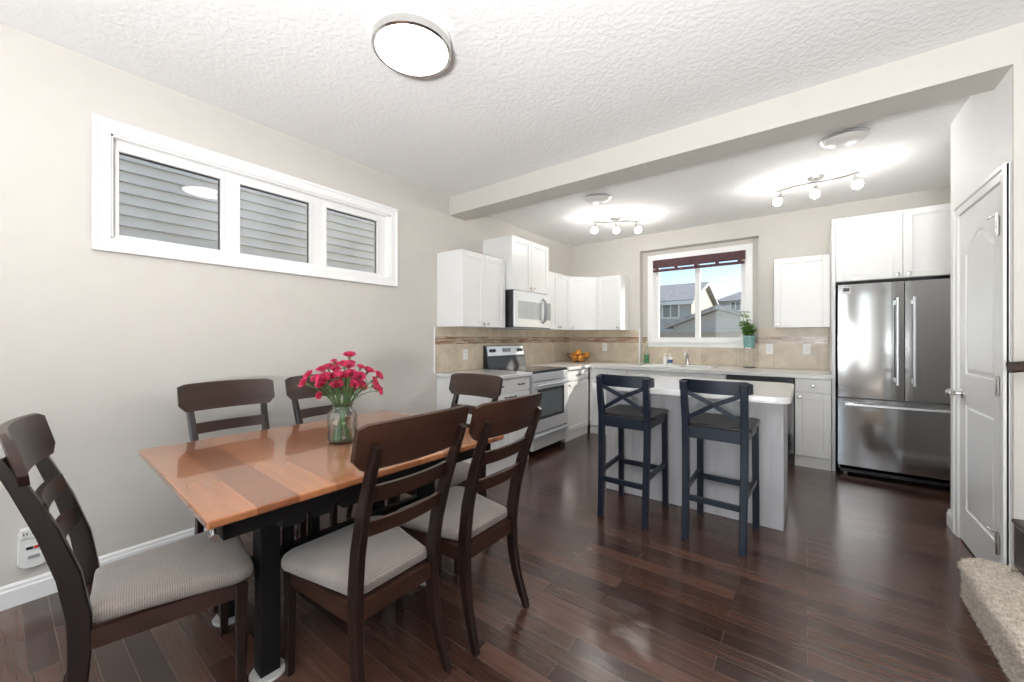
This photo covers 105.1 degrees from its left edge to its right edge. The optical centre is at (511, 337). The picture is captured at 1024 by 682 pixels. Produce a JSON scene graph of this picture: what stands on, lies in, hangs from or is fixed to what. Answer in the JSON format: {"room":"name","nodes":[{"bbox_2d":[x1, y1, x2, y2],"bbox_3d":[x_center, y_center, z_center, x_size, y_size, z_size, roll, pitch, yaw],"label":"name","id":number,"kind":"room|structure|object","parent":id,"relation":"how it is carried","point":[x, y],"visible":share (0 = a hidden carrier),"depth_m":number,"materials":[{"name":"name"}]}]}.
{"room":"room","nodes":[
{"label":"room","id":0,"kind":"room"},
{"bbox_2d":[0,23,568,586],"bbox_3d":[-2.077,-0.102,2.379,0.160,2.743,10.100,0,0,37],"label":"wall","id":1,"kind":"structure","parent":0,"point":[98,344],"depth_m":2.21,"materials":[{"name":"beige paint"}]},
{"bbox_2d":[17,527,45,568],"bbox_3d":[-2.312,1.007,1.895,0.046,0.192,0.101,0,0,37],"label":"detector","id":2,"kind":"object","parent":1,"relation":"attached to","point":[29,553],"visible":0.6,"depth_m":1.87,"materials":[{"name":"white plastic"}]},
{"bbox_2d":[0,527,207,610],"bbox_3d":[-2.849,1.216,1.208,0.016,0.107,6.900,0,0,37],"label":"baseboard","id":3,"kind":"structure","parent":1,"relation":"attached to","point":[30,589],"depth_m":1.93,"materials":[{"name":"white paint"}]},
{"bbox_2d":[91,113,397,286],"bbox_3d":[-1.670,-0.820,2.854,0.137,0.710,1.921,0,0,37],"label":"window","id":4,"kind":"structure","parent":1,"relation":"in","point":[110,138],"depth_m":2.56,"materials":[{"name":"white paint"}]},
{"bbox_2d":[463,349,467,359],"bbox_3d":[-0.510,0.180,4.303,0.010,0.116,0.072,0,0,37],"label":"wall outlet","id":5,"kind":"object","parent":1,"relation":"attached to","point":[465,351],"visible":1,"depth_m":4.30,"materials":[{"name":"white plastic"}]},
{"bbox_2d":[437,249,504,327],"bbox_3d":[-0.406,-0.486,4.137,0.388,0.748,0.676,0,0,37],"label":"upper cabinet","id":6,"kind":"object","parent":1,"relation":"attached to","point":[470,285],"visible":1,"depth_m":3.94,"materials":[{"name":"white paint"}]},
{"bbox_2d":[435,327,568,372],"bbox_3d":[0.064,0.121,5.080,0.008,0.467,2.810,0,0,37],"label":"trim","id":7,"kind":"structure","parent":1,"relation":"attached to","point":[448,357],"depth_m":4.52,"materials":[{"name":"tile"}]},
{"bbox_2d":[435,337,568,343],"bbox_3d":[0.064,0.025,5.079,0.010,0.080,2.810,0,0,37],"label":"trim","id":8,"kind":"structure","parent":1,"relation":"attached to","point":[438,340],"depth_m":4.72,"materials":[{"name":"tile"}]},
{"bbox_2d":[483,235,548,294],"bbox_3d":[0.072,-0.834,4.713,0.458,0.597,0.766,0,0,37],"label":"upper cabinet","id":9,"kind":"object","parent":1,"relation":"attached to","point":[526,262],"visible":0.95,"depth_m":4.48,"materials":[{"name":"white paint"}]},
{"bbox_2d":[492,289,550,329],"bbox_3d":[0.095,-0.318,4.693,0.518,0.427,0.766,0,0,37],"label":"microwave","id":10,"kind":"object","parent":9,"relation":"attached to","point":[524,310],"visible":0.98,"depth_m":4.45,"materials":[{"name":"white plastic"}]},
{"bbox_2d":[434,327,639,372],"bbox_3d":[0.509,0.113,4.740,3.037,0.485,0.018,0,0,-31],"label":"trim","id":11,"kind":"structure","parent":1,"relation":"attached to","point":[434,327],"depth_m":3.95,"materials":[{"name":"white paint"}]},
{"bbox_2d":[549,271,569,329],"bbox_3d":[0.485,-0.486,5.319,0.388,0.748,0.650,0,0,37],"label":"upper cabinet","id":12,"kind":"object","parent":1,"relation":"attached to","point":[559,285],"visible":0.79,"depth_m":5.25,"materials":[{"name":"white paint"}]},
{"bbox_2d":[0,421,1011,681],"bbox_3d":[1.056,1.330,0.081,8.010,0.120,10.200,0,0,37],"label":"floor","id":13,"kind":"structure","parent":0,"point":[861,581],"depth_m":1.81,"materials":[{"name":"brown wood"}]},
{"bbox_2d":[0,413,252,681],"bbox_3d":[-1.295,0.763,1.369,0.601,1.025,0.468,0,0,-44],"label":"dining chair","id":14,"kind":"object","parent":13,"relation":"on","point":[170,582],"visible":0.92,"depth_m":1.28,"materials":[{"name":"wood"}]},
{"bbox_2d":[90,530,252,622],"bbox_3d":[-1.229,0.833,1.431,0.420,0.064,0.450,0,0,-44],"label":"seat cushion","id":15,"kind":"object","parent":14,"relation":"on","point":[179,572],"depth_m":1.34,"materials":[{"name":"beige fabric"}]},
{"bbox_2d":[177,379,306,612],"bbox_3d":[-1.461,0.763,2.139,0.601,1.025,0.468,0,0,38],"label":"dining chair","id":16,"kind":"object","parent":13,"relation":"on","point":[193,397],"visible":0.23,"depth_m":2.26,"materials":[{"name":"brown wood"}]},
{"bbox_2d":[138,410,503,681],"bbox_3d":[-0.873,0.890,1.929,1.110,0.760,1.270,0,0,39],"label":"dining table","id":17,"kind":"object","parent":13,"relation":"on","point":[262,482],"visible":0.58,"depth_m":1.48,"materials":[{"name":"brown wood"}]},
{"bbox_2d":[327,402,356,444],"bbox_3d":[-0.836,0.415,1.932,0.138,0.190,0.138,0,0,37],"label":"flower vase","id":18,"kind":"object","parent":17,"relation":"on","point":[329,426],"visible":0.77,"depth_m":1.91,"materials":[{"name":"clear glass"}]},
{"bbox_2d":[303,370,344,425],"bbox_3d":[-0.892,0.324,1.895,0.212,0.348,0.054,0,0,-24],"label":"carnation","id":19,"kind":"object","parent":18,"relation":"in","point":[308,373],"visible":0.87,"depth_m":1.86,"materials":[{"name":"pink plant"}]},
{"bbox_2d":[299,377,351,437],"bbox_3d":[-0.888,0.339,1.874,0.237,0.317,0.057,0,0,-31],"label":"carnation","id":20,"kind":"object","parent":18,"relation":"in","point":[303,381],"visible":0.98,"depth_m":1.83,"materials":[{"name":"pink plant"}]},
{"bbox_2d":[315,364,335,408],"bbox_3d":[-0.877,0.312,1.914,0.068,0.372,0.162,0,0,37],"label":"carnation","id":21,"kind":"object","parent":18,"relation":"in","point":[323,368],"visible":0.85,"depth_m":1.86,"materials":[{"name":"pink plant"}]},
{"bbox_2d":[315,391,343,422],"bbox_3d":[-0.836,0.369,1.862,0.051,0.258,0.212,0,0,20],"label":"carnation","id":22,"kind":"object","parent":18,"relation":"in","point":[318,395],"visible":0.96,"depth_m":1.78,"materials":[{"name":"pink plant"}]},
{"bbox_2d":[314,380,347,436],"bbox_3d":[-0.857,0.340,1.874,0.070,0.316,0.205,0,0,13],"label":"carnation","id":23,"kind":"object","parent":18,"relation":"in","point":[318,385],"visible":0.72,"depth_m":1.80,"materials":[{"name":"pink plant"}]},
{"bbox_2d":[310,373,351,436],"bbox_3d":[-0.855,0.331,1.877,0.057,0.333,0.213,0,0,41],"label":"carnation","id":24,"kind":"object","parent":18,"relation":"in","point":[314,376],"visible":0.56,"depth_m":1.82,"materials":[{"name":"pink plant"}]},
{"bbox_2d":[315,372,347,435],"bbox_3d":[-0.854,0.326,1.865,0.072,0.344,0.254,0,0,-2],"label":"carnation","id":25,"kind":"object","parent":18,"relation":"in","point":[322,377],"visible":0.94,"depth_m":1.76,"materials":[{"name":"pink plant"}]},
{"bbox_2d":[324,363,347,440],"bbox_3d":[-0.882,0.311,1.965,0.215,0.374,0.069,0,0,37],"label":"carnation","id":26,"kind":"object","parent":18,"relation":"in","point":[328,364],"visible":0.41,"depth_m":1.99,"materials":[{"name":"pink plant"}]},
{"bbox_2d":[330,379,344,432],"bbox_3d":[-0.816,0.345,1.893,0.068,0.304,0.140,0,0,11],"label":"carnation","id":27,"kind":"object","parent":18,"relation":"in","point":[336,383],"visible":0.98,"depth_m":1.85,"materials":[{"name":"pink plant"}]},
{"bbox_2d":[329,371,346,436],"bbox_3d":[-0.824,0.327,1.878,0.066,0.341,0.159,0,0,17],"label":"carnation","id":28,"kind":"object","parent":18,"relation":"in","point":[333,375],"visible":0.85,"depth_m":1.83,"materials":[{"name":"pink plant"}]},
{"bbox_2d":[330,359,348,438],"bbox_3d":[-0.854,0.300,1.932,0.087,0.396,0.063,0,0,37],"label":"carnation","id":29,"kind":"object","parent":18,"relation":"in","point":[331,360],"visible":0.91,"depth_m":1.93,"materials":[{"name":"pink plant"}]},
{"bbox_2d":[329,366,350,437],"bbox_3d":[-0.850,0.317,1.927,0.095,0.362,0.064,0,0,15],"label":"carnation","id":30,"kind":"object","parent":18,"relation":"in","point":[333,368],"visible":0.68,"depth_m":1.93,"materials":[{"name":"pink plant"}]},
{"bbox_2d":[335,360,349,440],"bbox_3d":[-0.830,0.303,1.938,0.071,0.389,0.073,0,0,-10],"label":"carnation","id":31,"kind":"object","parent":18,"relation":"in","point":[341,362],"visible":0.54,"depth_m":1.93,"materials":[{"name":"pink plant"}]},
{"bbox_2d":[336,370,348,418],"bbox_3d":[-0.823,0.324,1.878,0.068,0.348,0.174,0,0,-40],"label":"carnation","id":32,"kind":"object","parent":18,"relation":"in","point":[341,374],"visible":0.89,"depth_m":1.83,"materials":[{"name":"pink plant"}]},
{"bbox_2d":[333,351,355,438],"bbox_3d":[-0.821,0.281,1.935,0.071,0.434,0.107,0,0,37],"label":"carnation","id":33,"kind":"object","parent":18,"relation":"in","point":[349,354],"visible":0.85,"depth_m":1.93,"materials":[{"name":"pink plant"}]},
{"bbox_2d":[340,362,355,436],"bbox_3d":[-0.812,0.304,1.886,0.182,0.387,0.062,0,0,43],"label":"carnation","id":34,"kind":"object","parent":18,"relation":"in","point":[348,365],"visible":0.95,"depth_m":1.84,"materials":[{"name":"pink plant"}]},
{"bbox_2d":[341,369,356,431],"bbox_3d":[-0.807,0.319,1.882,0.221,0.358,0.062,0,0,45],"label":"carnation","id":35,"kind":"object","parent":18,"relation":"in","point":[350,372],"visible":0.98,"depth_m":1.82,"materials":[{"name":"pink plant"}]},
{"bbox_2d":[341,380,358,436],"bbox_3d":[-0.778,0.346,1.883,0.050,0.303,0.221,0,0,-33],"label":"carnation","id":36,"kind":"object","parent":18,"relation":"in","point":[355,384],"visible":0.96,"depth_m":1.82,"materials":[{"name":"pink plant"}]},
{"bbox_2d":[333,380,366,439],"bbox_3d":[-0.801,0.353,1.959,0.067,0.290,0.170,0,0,37],"label":"carnation","id":37,"kind":"object","parent":18,"relation":"in","point":[364,383],"visible":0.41,"depth_m":1.99,"materials":[{"name":"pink plant"}]},
{"bbox_2d":[338,364,364,435],"bbox_3d":[-0.789,0.311,1.934,0.154,0.373,0.043,0,0,23],"label":"carnation","id":38,"kind":"object","parent":18,"relation":"in","point":[360,366],"visible":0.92,"depth_m":1.92,"materials":[{"name":"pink plant"}]},
{"bbox_2d":[343,377,363,415],"bbox_3d":[-0.793,0.339,1.890,0.204,0.318,0.068,0,0,37],"label":"carnation","id":39,"kind":"object","parent":18,"relation":"in","point":[360,381],"visible":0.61,"depth_m":1.84,"materials":[{"name":"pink plant"}]},
{"bbox_2d":[332,366,374,437],"bbox_3d":[-0.781,0.317,1.924,0.205,0.362,0.064,0,0,-18],"label":"carnation","id":40,"kind":"object","parent":18,"relation":"in","point":[368,369],"visible":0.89,"depth_m":1.94,"materials":[{"name":"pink plant"}]},
{"bbox_2d":[343,371,366,413],"bbox_3d":[-0.782,0.326,1.889,0.232,0.343,0.066,0,0,37],"label":"carnation","id":41,"kind":"object","parent":18,"relation":"in","point":[361,375],"visible":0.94,"depth_m":1.83,"materials":[{"name":"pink plant"}]},
{"bbox_2d":[332,382,379,439],"bbox_3d":[-0.791,0.358,1.995,0.064,0.279,0.256,0,0,37],"label":"carnation","id":42,"kind":"object","parent":18,"relation":"in","point":[374,385],"visible":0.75,"depth_m":2.07,"materials":[{"name":"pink plant"}]},
{"bbox_2d":[332,385,382,435],"bbox_3d":[-0.769,0.366,1.951,0.252,0.264,0.052,0,0,-2],"label":"carnation","id":43,"kind":"object","parent":18,"relation":"in","point":[380,389],"visible":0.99,"depth_m":1.95,"materials":[{"name":"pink plant"}]},
{"bbox_2d":[334,370,382,439],"bbox_3d":[-0.775,0.331,1.986,0.242,0.333,0.066,0,0,-29],"label":"carnation","id":44,"kind":"object","parent":18,"relation":"in","point":[379,374],"visible":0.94,"depth_m":2.02,"materials":[{"name":"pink plant"}]},
{"bbox_2d":[347,376,377,410],"bbox_3d":[-0.780,0.345,1.952,0.218,0.306,0.055,0,0,-21],"label":"carnation","id":45,"kind":"object","parent":18,"relation":"in","point":[374,378],"visible":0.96,"depth_m":1.98,"materials":[{"name":"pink plant"}]},
{"bbox_2d":[285,374,392,534],"bbox_3d":[-1.114,0.763,2.556,0.601,1.025,0.468,0,0,37],"label":"dining chair","id":46,"kind":"object","parent":13,"relation":"on","point":[294,392],"visible":0.2,"depth_m":2.58,"materials":[{"name":"brown wood"}]},
{"bbox_2d":[281,405,468,681],"bbox_3d":[-0.516,0.763,1.482,0.601,1.025,0.468,0,0,37],"label":"dining chair","id":47,"kind":"object","parent":13,"relation":"on","point":[354,560],"visible":1,"depth_m":1.38,"materials":[{"name":"brown wood"}]},
{"bbox_2d":[281,515,426,595],"bbox_3d":[-0.589,0.833,1.537,0.420,0.064,0.450,0,0,37],"label":"seat cushion","id":48,"kind":"object","parent":47,"relation":"on","point":[322,563],"depth_m":1.44,"materials":[{"name":"beige fabric"}]},
{"bbox_2d":[393,373,502,565],"bbox_3d":[-0.404,0.763,2.519,0.468,1.025,0.601,0,0,37],"label":"dining chair","id":49,"kind":"object","parent":13,"relation":"on","point":[472,384],"visible":0.35,"depth_m":2.66,"materials":[{"name":"brown wood"}]},
{"bbox_2d":[435,461,470,491],"bbox_3d":[-0.459,0.833,2.447,0.450,0.064,0.420,0,0,37],"label":"seat cushion","id":50,"kind":"object","parent":49,"relation":"on","point":[459,478],"depth_m":2.36,"materials":[{"name":"beige fabric"}]},
{"bbox_2d":[395,392,542,656],"bbox_3d":[-0.205,0.763,1.839,0.601,1.025,0.468,0,0,37],"label":"dining chair","id":51,"kind":"object","parent":13,"relation":"on","point":[467,513],"visible":0.91,"depth_m":1.70,"materials":[{"name":"brown wood"}]},
{"bbox_2d":[397,486,506,540],"bbox_3d":[-0.278,0.833,1.893,0.420,0.064,0.450,0,0,37],"label":"seat cushion","id":52,"kind":"object","parent":51,"relation":"on","point":[488,515],"depth_m":1.78,"materials":[{"name":"beige fabric"}]},
{"bbox_2d":[437,376,529,475],"bbox_3d":[-0.274,0.833,4.047,0.708,0.874,0.690,0,0,37],"label":"base cabinet","id":53,"kind":"object","parent":13,"relation":"on","point":[519,386],"visible":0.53,"depth_m":3.87,"materials":[{"name":"white paint"}]},
{"bbox_2d":[436,369,532,378],"bbox_3d":[-0.277,0.374,4.037,0.701,0.038,0.715,0,0,37],"label":"countertop","id":54,"kind":"structure","parent":53,"relation":"on","point":[505,374],"depth_m":4.03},
{"bbox_2d":[483,345,569,456],"bbox_3d":[0.193,0.680,4.615,0.743,1.180,0.758,0,0,37],"label":"stove","id":55,"kind":"object","parent":13,"relation":"on","point":[551,382],"visible":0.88,"depth_m":4.52,"materials":[{"name":"white metal"}]},
{"bbox_2d":[492,365,566,373],"bbox_3d":[0.196,0.367,4.613,0.610,0.030,0.758,0,0,37],"label":"cooktop","id":56,"kind":"object","parent":55,"relation":"in","point":[528,368],"depth_m":4.52,"materials":[{"name":"black glass"}]},
{"bbox_2d":[561,368,587,441],"bbox_3d":[0.589,0.833,5.191,0.708,0.874,0.610,0,0,37],"label":"base cabinet","id":57,"kind":"object","parent":13,"relation":"on","point":[577,422],"visible":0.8,"depth_m":5.00,"materials":[{"name":"white paint"}]},
{"bbox_2d":[528,361,831,379],"bbox_3d":[1.824,0.374,4.759,3.187,0.038,1.423,0,0,37],"label":"countertop","id":58,"kind":"structure","parent":57,"relation":"on","point":[571,365],"depth_m":4.53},
{"bbox_2d":[567,353,590,361],"bbox_3d":[0.985,0.291,5.794,0.358,0.122,0.358,0,0,37],"label":"fruit bowl","id":59,"kind":"object","parent":58,"relation":"on","point":[567,353],"visible":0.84,"depth_m":5.70,"materials":[{"name":"brown metal"}]},
{"bbox_2d":[641,364,717,368],"bbox_3d":[2.089,0.430,4.899,0.800,0.169,0.440,0,0,37],"label":"sink","id":60,"kind":"object","parent":58,"relation":"in","point":[654,365],"visible":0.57,"depth_m":4.91,"materials":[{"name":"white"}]},
{"bbox_2d":[668,354,672,364],"bbox_3d":[2.064,0.275,5.115,0.060,0.142,0.064,0,0,37],"label":"soap dispenser","id":61,"kind":"object","parent":60,"relation":"on","point":[670,359],"visible":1,"depth_m":5.10,"materials":[{"name":"white plastic"}]},
{"bbox_2d":[680,366,709,367],"bbox_3d":[2.226,0.434,4.761,0.345,0.161,0.315,0,0,37],"label":"basin","id":62,"kind":"object","parent":60,"relation":"in","point":[680,366],"depth_m":4.87,"materials":[{"name":"white plastic"}]},
{"bbox_2d":[683,349,689,364],"bbox_3d":[2.194,0.245,4.929,0.071,0.201,0.216,0,0,37],"label":"faucet","id":63,"kind":"object","parent":58,"relation":"on","point":[687,355],"visible":0.99,"depth_m":4.97,"materials":[{"name":"silver metal"}]},
{"bbox_3d":[2.834,0.235,4.683,0.134,0.240,0.134,0,0,37],"label":"plant stand","id":64,"kind":"object","parent":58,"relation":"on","visible":0},
{"bbox_2d":[738,311,758,347],"bbox_3d":[2.819,-0.109,4.697,0.247,0.445,0.212,0,0,37],"label":"potted plant","id":65,"kind":"object","parent":64,"relation":"on","point":[748,339],"visible":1,"depth_m":4.66,"materials":[{"name":"green plant"}]},
{"bbox_2d":[590,368,626,434],"bbox_3d":[1.434,0.833,5.351,0.500,0.874,0.722,0,0,37],"label":"base cabinet","id":66,"kind":"object","parent":13,"relation":"on","point":[593,371],"visible":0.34,"depth_m":5.20,"materials":[{"name":"white paint"}]},
{"bbox_2d":[596,374,668,528],"bbox_3d":[0.891,0.766,2.889,0.410,1.011,0.472,0,0,37],"label":"bar stool","id":67,"kind":"object","parent":13,"relation":"on","point":[633,416],"visible":1,"depth_m":2.79,"materials":[{"name":"blue paint"}]},
{"bbox_2d":[626,369,726,378],"bbox_3d":[2.082,0.833,4.865,1.115,0.874,0.720,0,0,37],"label":"base cabinet","id":68,"kind":"object","parent":13,"relation":"on","point":[640,372],"visible":0.04,"depth_m":4.57,"materials":[{"name":"white paint"}]},
{"bbox_2d":[591,374,793,530],"bbox_3d":[1.411,0.814,3.103,1.320,0.913,0.965,0,0,37],"label":"kitchen island","id":69,"kind":"object","parent":13,"relation":"on","point":[769,402],"visible":0.66,"depth_m":2.82,"materials":[{"name":"white paint"}]},
{"bbox_2d":[591,374,793,403],"bbox_3d":[1.411,0.378,3.103,1.320,0.041,0.965,0,0,37],"label":"island countertop","id":70,"kind":"structure","parent":69,"relation":"on","point":[764,392],"depth_m":2.77,"materials":[{"name":"stone"}]},
{"bbox_2d":[679,378,759,557],"bbox_3d":[1.357,0.766,2.551,0.410,1.011,0.472,0,0,39],"label":"bar stool","id":71,"kind":"object","parent":13,"relation":"on","point":[727,428],"visible":1,"depth_m":2.45,"materials":[{"name":"blue paint"}]},
{"bbox_2d":[727,374,794,463],"bbox_3d":[2.742,0.834,4.311,0.598,0.872,0.604,0,0,37],"label":"dishwasher","id":72,"kind":"object","parent":13,"relation":"on","point":[791,407],"visible":0.23,"depth_m":3.95,"materials":[{"name":"black plastic"}]},
{"bbox_2d":[795,378,831,470],"bbox_3d":[3.125,0.833,4.077,0.284,0.874,0.722,0,0,37],"label":"base cabinet","id":73,"kind":"object","parent":13,"relation":"on","point":[812,396],"visible":1,"depth_m":3.82,"materials":[{"name":"white paint"}]},
{"bbox_2d":[829,219,834,470],"bbox_3d":[3.272,0.068,4.008,0.026,2.405,0.659,0,0,37],"label":"end panel","id":74,"kind":"object","parent":13,"relation":"on","point":[832,228],"visible":0.88,"depth_m":3.75,"materials":[{"name":"white paint"}]},
{"bbox_2d":[835,278,950,487],"bbox_3d":[3.592,0.388,3.653,0.885,1.765,0.811,0,0,37],"label":"refrigerator","id":75,"kind":"object","parent":13,"relation":"on","point":[893,339],"visible":0.77,"depth_m":3.43,"materials":[{"name":"grey metal"}]},
{"bbox_2d":[956,557,1023,681],"bbox_3d":[2.068,1.073,1.221,0.684,0.407,1.356,0,0,37],"label":"carpeted stairs","id":76,"kind":"structure","parent":13,"relation":"on","point":[992,592],"depth_m":1.63,"materials":[{"name":"carpet"}]},
{"bbox_2d":[1011,518,1023,575],"bbox_3d":[2.360,0.954,1.728,0.164,0.222,0.164,0,0,37],"label":"stair step","id":77,"kind":"structure","parent":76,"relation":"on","point":[1018,524],"depth_m":1.79,"materials":[{"name":"brown wood"}]},
{"bbox_2d":[0,0,1023,246],"bbox_3d":[1.056,-1.609,0.081,8.010,0.328,10.200,0,0,37],"label":"ceiling","id":78,"kind":"structure","parent":0,"point":[527,86],"depth_m":2.23,"materials":[{"name":"white"}]},
{"bbox_2d":[371,4,450,76],"bbox_3d":[-0.487,-1.427,1.913,0.376,0.091,0.376,0,0,37],"label":"ceiling light","id":79,"kind":"object","parent":78,"relation":"attached to","point":[410,40],"visible":1,"depth_m":1.84,"materials":[{"name":"white plastic"}]},
{"bbox_2d":[375,24,447,75],"bbox_3d":[-0.487,-1.409,1.913,0.342,0.055,0.342,0,0,37],"label":"diffuser","id":80,"kind":"object","parent":79,"relation":"attached to","point":[406,49],"depth_m":1.87,"materials":[{"name":"white"}]},
{"bbox_2d":[585,193,610,203],"bbox_3d":[0.885,-1.421,4.041,0.270,0.048,0.270,0,0,37],"label":"flush light","id":81,"kind":"object","parent":78,"relation":"attached to","point":[597,198],"visible":1,"depth_m":3.97,"materials":[{"name":"glass"}]},
{"bbox_2d":[591,216,640,233],"bbox_3d":[1.243,-1.346,4.693,0.589,0.199,0.135,0,0,0],"label":"track light","id":82,"kind":"object","parent":78,"relation":"attached to","point":[594,230],"visible":1,"depth_m":4.67,"materials":[{"name":"silver metal"}]},
{"bbox_2d":[773,171,862,205],"bbox_3d":[2.716,-1.346,3.506,0.135,0.199,0.643,0,0,-41],"label":"track light","id":83,"kind":"object","parent":78,"relation":"attached to","point":[857,183],"visible":1,"depth_m":3.48,"materials":[{"name":"silver metal"}]},
{"bbox_2d":[820,127,869,148],"bbox_3d":[2.390,-1.421,2.819,0.276,0.048,0.276,0,0,37],"label":"flush light","id":84,"kind":"object","parent":78,"relation":"attached to","point":[846,137],"visible":1,"depth_m":2.77,"materials":[{"name":"glass"}]},
{"bbox_2d":[569,186,950,420],"bbox_3d":[3.949,-0.102,4.086,7.810,2.743,0.280,0,0,37],"label":"wall","id":85,"kind":"structure","parent":0,"point":[800,233],"depth_m":4.78,"materials":[{"name":"beige paint"}]},
{"bbox_2d":[556,277,602,330],"bbox_3d":[0.964,-0.486,5.757,0.629,0.748,0.642,0,0,37],"label":"upper cabinet","id":86,"kind":"object","parent":85,"relation":"attached to","point":[582,289],"visible":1,"depth_m":5.51,"materials":[{"name":"white paint"}]},
{"bbox_2d":[602,343,606,350],"bbox_3d":[1.377,0.135,5.832,0.072,0.116,0.010,0,0,37],"label":"wall outlet","id":87,"kind":"object","parent":85,"relation":"attached to","point":[604,345],"visible":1,"depth_m":5.83,"materials":[{"name":"white plastic"}]},
{"bbox_2d":[596,275,629,329],"bbox_3d":[1.429,-0.486,5.564,0.355,0.748,0.388,0,0,37],"label":"upper cabinet","id":88,"kind":"object","parent":85,"relation":"attached to","point":[612,292],"visible":1,"depth_m":5.45,"materials":[{"name":"white paint"}]},
{"bbox_2d":[569,328,828,370],"bbox_3d":[2.222,0.121,5.283,3.194,0.467,0.128,0,0,37],"label":"backsplash","id":89,"kind":"structure","parent":85,"relation":"attached to","point":[784,356],"depth_m":4.98,"materials":[{"name":"tile"}]},
{"bbox_2d":[569,337,828,343],"bbox_3d":[2.222,0.025,5.282,3.192,0.080,0.130,0,0,37],"label":"trim","id":90,"kind":"structure","parent":85,"relation":"attached to","point":[766,340],"depth_m":4.63,"materials":[{"name":"tile"}]},
{"bbox_2d":[646,243,752,347],"bbox_3d":[2.465,-0.518,5.221,1.297,1.284,0.155,0,0,37],"label":"window","id":91,"kind":"structure","parent":85,"relation":"in","point":[654,338],"depth_m":5.24,"materials":[{"name":"white paint"}]},
{"bbox_2d":[653,250,744,272],"bbox_3d":[2.429,-1.000,5.171,1.120,0.170,0.048,0,0,37],"label":"roman shade","id":92,"kind":"object","parent":91,"relation":"attached to","point":[734,255],"visible":1,"depth_m":5.13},
{"bbox_2d":[766,344,772,353],"bbox_3d":[3.018,0.130,4.596,0.072,0.116,0.010,0,0,37],"label":"wall outlet","id":93,"kind":"object","parent":85,"relation":"attached to","point":[769,347],"visible":1,"depth_m":4.59,"materials":[{"name":"white plastic"}]},
{"bbox_2d":[774,254,829,327],"bbox_3d":[3.150,-0.486,4.268,0.478,0.748,0.388,0,0,37],"label":"upper cabinet","id":94,"kind":"object","parent":85,"relation":"attached to","point":[801,284],"visible":1,"depth_m":4.14,"materials":[{"name":"white paint"}]},
{"bbox_2d":[803,344,810,353],"bbox_3d":[3.297,0.125,4.386,0.072,0.116,0.010,0,0,37],"label":"wall outlet","id":95,"kind":"object","parent":85,"relation":"attached to","point":[806,347],"visible":1,"depth_m":4.38,"materials":[{"name":"white plastic"}]},
{"bbox_2d":[835,203,950,288],"bbox_3d":[3.647,-0.830,3.691,0.950,0.600,0.705,0,0,37],"label":"upper cabinet","id":96,"kind":"object","parent":85,"relation":"attached to","point":[915,243],"visible":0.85,"depth_m":3.48,"materials":[{"name":"white paint"}]},
{"bbox_2d":[951,65,1012,565],"bbox_3d":[2.716,-0.087,2.221,0.115,2.715,1.004,0,0,37],"label":"wall","id":97,"kind":"structure","parent":0,"point":[982,130],"depth_m":2.19,"materials":[{"name":"white paint"}]},
{"bbox_2d":[946,509,951,530],"bbox_3d":[2.834,1.216,2.134,0.441,0.107,1.032,0,0,37],"label":"baseboard","id":98,"kind":"structure","parent":97,"relation":"attached to","point":[949,513],"depth_m":2.63,"materials":[{"name":"white paint"}]},
{"bbox_2d":[945,186,999,563],"bbox_3d":[2.619,0.245,2.219,0.117,2.025,0.680,0,0,37],"label":"door","id":99,"kind":"structure","parent":97,"relation":"in","point":[979,393],"depth_m":2.18,"materials":[{"name":"white paint"}]},
{"bbox_2d":[952,162,1009,564],"bbox_3d":[2.672,0.213,2.181,0.137,2.113,0.836,0,0,37],"label":"trim","id":100,"kind":"structure","parent":97,"relation":"attached to","point":[1000,177],"depth_m":1.93,"materials":[{"name":"white paint"}]},
{"bbox_2d":[1013,61,1023,565],"bbox_3d":[3.923,-0.010,0.740,3.825,2.560,0.115,0,0,37],"label":"wall","id":101,"kind":"structure","parent":0,"point":[1018,68],"depth_m":1.84,"materials":[{"name":"beige paint"}]},
{"bbox_2d":[449,22,1023,220],"bbox_3d":[2.449,-1.381,1.929,7.610,0.183,0.241,0,0,37],"label":"ceiling beam","id":102,"kind":"structure","parent":101,"relation":"attached to","point":[978,64],"depth_m":2.40,"materials":[{"name":"beige paint"}]},
{"bbox_2d":[1006,361,1023,372],"bbox_3d":[2.683,-0.172,1.529,0.983,0.662,0.116,0,0,37],"label":"handrail","id":103,"kind":"object","parent":101,"relation":"attached to","point":[1017,366],"visible":1,"depth_m":1.77,"materials":[{"name":"brown wood"}]},
{"label":"outside","id":104,"kind":"structure","parent":0,"visible":0},
{"bbox_3d":[21.064,1.920,27.952,80.000,0.100,90.000,0,0,37],"label":"ground","id":105,"kind":"structure","parent":104,"visible":0},
{"bbox_2d":[119,154,373,272],"bbox_3d":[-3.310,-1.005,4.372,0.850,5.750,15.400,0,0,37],"label":"house","id":106,"kind":"structure","parent":105,"relation":"on","point":[157,202],"depth_m":4.30,"materials":[{"name":"grey"}]},
{"bbox_2d":[660,282,718,336],"bbox_3d":[9.534,-0.730,24.682,5.220,5.200,7.800,0,0,37],"label":"house","id":107,"kind":"structure","parent":105,"relation":"on","point":[677,301],"depth_m":21.36,"materials":[{"name":"grey"}]},
{"bbox_2d":[660,331,740,336],"bbox_3d":[5.872,0.805,13.775,6.000,2.030,0.070,0,0,37],"label":"fence","id":108,"kind":"object","parent":105,"relation":"on","point":[662,334],"visible":0.11,"depth_m":13.27,"materials":[{"name":"beige"}]},
{"bbox_2d":[664,304,740,336],"bbox_3d":[8.806,0.350,15.840,3.600,3.040,5.500,0,0,37],"label":"garage","id":109,"kind":"structure","parent":105,"relation":"on","point":[717,318],"depth_m":13.93,"materials":[{"name":"grey"}]},
{"bbox_2d":[717,291,740,310],"bbox_3d":[19.104,-1.005,28.177,7.300,5.750,7.800,0,0,37],"label":"house","id":110,"kind":"structure","parent":105,"relation":"on","point":[733,301],"depth_m":26.93,"materials":[{"name":"grey"}]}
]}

